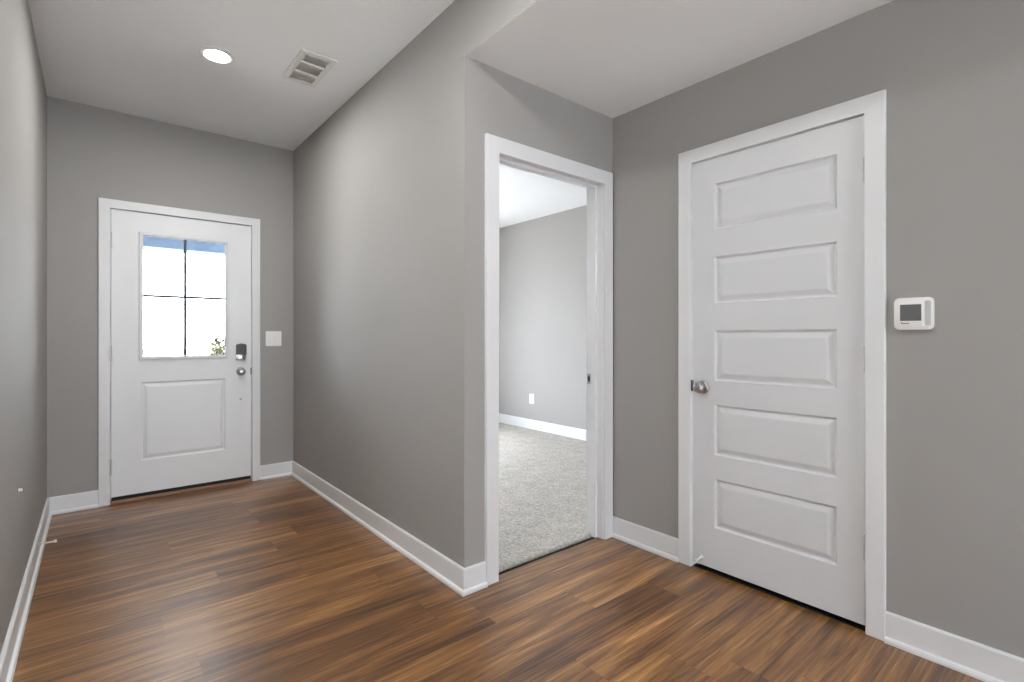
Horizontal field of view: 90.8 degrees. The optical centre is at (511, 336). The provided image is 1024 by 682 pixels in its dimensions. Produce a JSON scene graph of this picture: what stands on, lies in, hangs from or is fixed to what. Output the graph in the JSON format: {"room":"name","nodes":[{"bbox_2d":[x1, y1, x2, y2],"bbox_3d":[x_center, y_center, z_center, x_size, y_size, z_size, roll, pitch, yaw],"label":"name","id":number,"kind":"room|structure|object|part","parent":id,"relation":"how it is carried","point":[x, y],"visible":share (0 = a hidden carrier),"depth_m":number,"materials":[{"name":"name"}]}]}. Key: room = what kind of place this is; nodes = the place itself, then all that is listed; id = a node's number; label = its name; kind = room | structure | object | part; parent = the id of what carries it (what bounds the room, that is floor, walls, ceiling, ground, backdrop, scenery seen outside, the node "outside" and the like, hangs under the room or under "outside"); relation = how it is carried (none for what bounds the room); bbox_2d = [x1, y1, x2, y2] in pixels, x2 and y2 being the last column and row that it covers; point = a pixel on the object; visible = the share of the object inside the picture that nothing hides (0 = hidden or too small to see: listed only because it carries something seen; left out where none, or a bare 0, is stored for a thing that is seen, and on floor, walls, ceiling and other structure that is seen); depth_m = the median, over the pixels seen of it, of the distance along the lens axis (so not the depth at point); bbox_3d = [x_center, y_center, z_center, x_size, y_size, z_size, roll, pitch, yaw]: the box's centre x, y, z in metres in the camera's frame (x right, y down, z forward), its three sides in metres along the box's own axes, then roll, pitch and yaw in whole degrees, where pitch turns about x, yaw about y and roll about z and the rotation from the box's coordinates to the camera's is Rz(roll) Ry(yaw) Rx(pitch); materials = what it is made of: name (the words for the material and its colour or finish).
{"room":"entrance hallway","nodes":[
{"label":"entrance hallway","id":0,"kind":"room"},
{"bbox_2d":[0,0,46,654],"bbox_3d":[-2.262,-0.200,2.265,0.120,2.735,2.573,0,0,-40],"label":"wall","id":1,"kind":"structure","parent":0,"point":[23,96],"depth_m":2.15,"materials":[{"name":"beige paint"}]},
{"bbox_2d":[39,540,56,545],"bbox_3d":[-2.477,1.101,2.694,0.070,0.020,0.020,0,0,-40],"label":"door stop","id":2,"kind":"object","parent":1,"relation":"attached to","point":[54,540],"visible":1,"depth_m":2.69,"materials":[{"name":"white paint"}]},
{"bbox_2d":[0,490,97,681],"bbox_3d":[-2.115,1.111,2.386,0.260,0.113,2.573,0,0,-40],"label":"baseboard","id":3,"kind":"structure","parent":1,"relation":"attached to","point":[61,504],"depth_m":2.32,"materials":[{"name":"white paint"}]},
{"bbox_2d":[47,96,292,497],"bbox_3d":[-2.482,-0.200,3.830,1.776,2.735,0.120,0,0,-40],"label":"wall","id":4,"kind":"structure","parent":0,"point":[93,152],"depth_m":3.52,"materials":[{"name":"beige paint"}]},
{"bbox_2d":[98,197,259,506],"bbox_3d":[-2.476,0.110,3.823,1.015,2.115,0.138,0,0,-40],"label":"door frame","id":5,"kind":"structure","parent":4,"relation":"attached to","point":[104,205],"depth_m":3.52,"materials":[{"name":"white paint"}]},
{"bbox_2d":[110,209,251,500],"bbox_3d":[-2.441,0.131,3.780,0.898,2.032,0.118,0,0,-40],"label":"door","id":6,"kind":"structure","parent":4,"relation":"in","point":[178,422],"depth_m":3.75,"materials":[{"name":"white paint"}]},
{"bbox_3d":[-2.137,0.280,3.991,0.054,0.054,0.053,0,0,-40],"label":"knob","id":7,"kind":"part","parent":6,"relation":"part of","materials":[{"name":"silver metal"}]},
{"bbox_2d":[266,331,280,345],"bbox_3d":[-1.968,0.020,4.170,0.120,0.122,0.010,0,0,-40],"label":"light switch","id":8,"kind":"object","parent":4,"relation":"attached to","point":[273,338],"visible":1,"depth_m":4.17,"materials":[{"name":"white plastic"}]},
{"bbox_2d":[143,236,224,256],"bbox_3d":[-4.590,-1.306,5.612,2.476,0.555,0.300,0,0,-40],"label":"sky","id":9,"kind":"structure","parent":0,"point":[149,243],"depth_m":6.03,"materials":[{"name":"blue paint"}]},
{"bbox_2d":[28,0,454,150],"bbox_3d":[0.409,-1.618,-0.652,7.040,0.100,10.713,0,0,-40],"label":"ceiling","id":10,"kind":"structure","parent":0,"point":[141,58],"depth_m":2.79,"materials":[{"name":"white paint"}]},
{"bbox_2d":[199,46,234,64],"bbox_3d":[-1.647,-1.564,2.819,0.176,0.008,0.176,0,0,-40],"label":"recessed light","id":11,"kind":"object","parent":10,"relation":"in","point":[213,54],"visible":1,"depth_m":2.81,"materials":[{"name":"white plastic"}]},
{"bbox_2d":[282,48,336,87],"bbox_3d":[-1.190,-1.563,2.956,0.196,0.010,0.390,0,0,-40],"label":"ceiling vent","id":12,"kind":"object","parent":10,"relation":"in","point":[306,67],"visible":1,"depth_m":2.94,"materials":[{"name":"white plastic"}]},
{"bbox_2d":[293,0,535,558],"bbox_3d":[-0.061,-0.200,2.203,0.120,2.735,5.473,0,0,-40],"label":"wall","id":13,"kind":"structure","parent":0,"point":[371,184],"depth_m":2.92,"materials":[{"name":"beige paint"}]},
{"bbox_2d":[260,413,586,596],"bbox_3d":[-0.366,1.103,4.636,3.214,0.128,3.735,0,0,-42],"label":"baseboard","id":14,"kind":"structure","parent":13,"relation":"attached to","point":[471,579],"depth_m":2.98,"materials":[{"name":"white paint"}]},
{"bbox_2d":[12,475,983,681],"bbox_3d":[0.016,1.217,3.088,4.680,0.100,6.740,0,0,-40],"label":"floor","id":15,"kind":"structure","parent":0,"point":[268,580],"depth_m":2.12,"materials":[{"name":"brown wood"}]},
{"bbox_2d":[110,478,251,504],"bbox_3d":[-2.475,1.157,3.825,0.891,0.020,0.136,0,0,-40],"label":"threshold","id":16,"kind":"object","parent":15,"relation":"on","point":[250,479],"visible":0.56,"depth_m":3.74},
{"bbox_2d":[499,422,592,572],"bbox_3d":[-0.255,1.167,4.716,2.784,0.024,3.646,0,0,-40],"label":"carpet","id":17,"kind":"object","parent":15,"relation":"on","point":[543,475],"visible":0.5,"depth_m":3.68,"materials":[{"name":"beige carpet"}]},
{"bbox_2d":[693,563,864,630],"bbox_3d":[1.175,1.165,2.293,0.041,0.004,0.747,0,0,-40],"label":"threshold","id":18,"kind":"object","parent":15,"relation":"on","point":[751,585],"visible":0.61,"depth_m":2.24,"materials":[{"name":"black rubber"}]},
{"bbox_2d":[450,55,612,567],"bbox_3d":[0.518,-0.055,2.980,2.004,2.444,0.120,0,0,-40],"label":"wall","id":19,"kind":"structure","parent":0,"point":[484,99],"depth_m":2.35,"materials":[{"name":"beige paint"}]},
{"bbox_2d":[485,133,612,585],"bbox_3d":[0.192,0.109,2.699,0.915,2.116,0.138,0,0,-40],"label":"door frame","id":20,"kind":"structure","parent":19,"relation":"attached to","point":[494,145],"depth_m":2.89,"materials":[{"name":"white paint"}]},
{"bbox_3d":[0.455,0.252,2.980,0.002,0.060,0.033,0,0,-40],"label":"strike plate","id":21,"kind":"part","parent":20,"relation":"part of","materials":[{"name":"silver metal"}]},
{"bbox_2d":[499,205,586,429],"bbox_3d":[0.847,-0.093,5.661,0.120,2.720,3.833,0,0,-40],"label":"wall","id":22,"kind":"structure","parent":0,"point":[543,260],"depth_m":6.12,"materials":[{"name":"beige paint"}]},
{"bbox_2d":[529,394,533,403],"bbox_3d":[0.246,0.780,6.288,0.008,0.120,0.080,0,0,-40],"label":"wall outlet","id":23,"kind":"object","parent":22,"relation":"attached to","point":[531,396],"visible":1,"depth_m":6.29,"materials":[{"name":"white plastic"}]},
{"bbox_2d":[499,164,586,227],"bbox_3d":[-0.310,-1.503,4.782,3.024,0.100,3.713,0,0,-40],"label":"ceiling","id":24,"kind":"structure","parent":0,"point":[524,196],"depth_m":5.25,"materials":[{"name":"white paint"}]},
{"bbox_2d":[612,516,677,561],"bbox_3d":[0.721,1.111,2.783,0.026,0.113,0.444,0,0,-40],"label":"baseboard","id":25,"kind":"structure","parent":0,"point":[661,544],"depth_m":2.76,"materials":[{"name":"white paint"}]},
{"bbox_2d":[465,0,892,118],"bbox_3d":[1.482,-1.278,1.814,2.003,0.001,2.907,0,0,-40],"label":"ceiling","id":26,"kind":"structure","parent":0,"point":[612,59],"depth_m":2.17,"materials":[{"name":"white paint"}]},
{"bbox_2d":[613,0,1023,657],"bbox_3d":[1.562,-0.055,1.880,0.120,2.444,2.907,0,0,-40],"label":"wall","id":27,"kind":"structure","parent":0,"point":[951,72],"depth_m":1.85,"materials":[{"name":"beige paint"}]},
{"bbox_2d":[691,115,864,625],"bbox_3d":[1.146,0.135,2.267,0.099,2.015,0.756,0,0,-40],"label":"door","id":28,"kind":"structure","parent":27,"relation":"in","point":[778,382],"depth_m":2.23,"materials":[{"name":"white paint"}]},
{"bbox_3d":[0.928,0.253,2.497,0.053,0.054,0.054,0,0,-40],"label":"knob","id":29,"kind":"part","parent":28,"relation":"part of","materials":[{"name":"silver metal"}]},
{"bbox_2d":[678,89,885,640],"bbox_3d":[1.194,0.112,2.312,0.138,2.110,0.886,0,0,-40],"label":"door frame","id":30,"kind":"structure","parent":27,"relation":"attached to","point":[873,106],"depth_m":1.97,"materials":[{"name":"white paint"}]},
{"bbox_2d":[894,297,933,329],"bbox_3d":[1.482,-0.083,1.863,0.026,0.118,0.115,0,0,-40],"label":"thermostat","id":31,"kind":"object","parent":27,"relation":"attached to","point":[917,313],"visible":1,"depth_m":1.85,"materials":[{"name":"white plastic"}]},
{"bbox_2d":[884,611,1023,681],"bbox_3d":[1.929,1.111,1.321,0.026,0.113,1.578,0,0,-40],"label":"baseboard","id":32,"kind":"structure","parent":27,"relation":"attached to","point":[982,662],"depth_m":1.77,"materials":[{"name":"white paint"}]},
{"label":"outside","id":33,"kind":"structure","parent":0,"visible":0},
{"bbox_2d":[143,342,224,355],"bbox_3d":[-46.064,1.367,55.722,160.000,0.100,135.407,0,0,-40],"label":"ground","id":34,"kind":"structure","parent":33,"point":[146,345],"depth_m":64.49,"materials":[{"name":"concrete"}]},
{"bbox_2d":[209,336,224,354],"bbox_3d":[-4.906,0.660,8.403,0.309,1.317,0.331,0,0,-40],"label":"shrub","id":35,"kind":"object","parent":34,"relation":"on","point":[217,350],"visible":0.24,"depth_m":8.37,"materials":[{"name":"green plant"}]},
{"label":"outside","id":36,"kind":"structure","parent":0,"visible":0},
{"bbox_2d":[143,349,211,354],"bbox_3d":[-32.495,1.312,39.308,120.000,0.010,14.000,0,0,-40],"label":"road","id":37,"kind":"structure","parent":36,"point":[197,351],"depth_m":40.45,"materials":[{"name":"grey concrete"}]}
]}

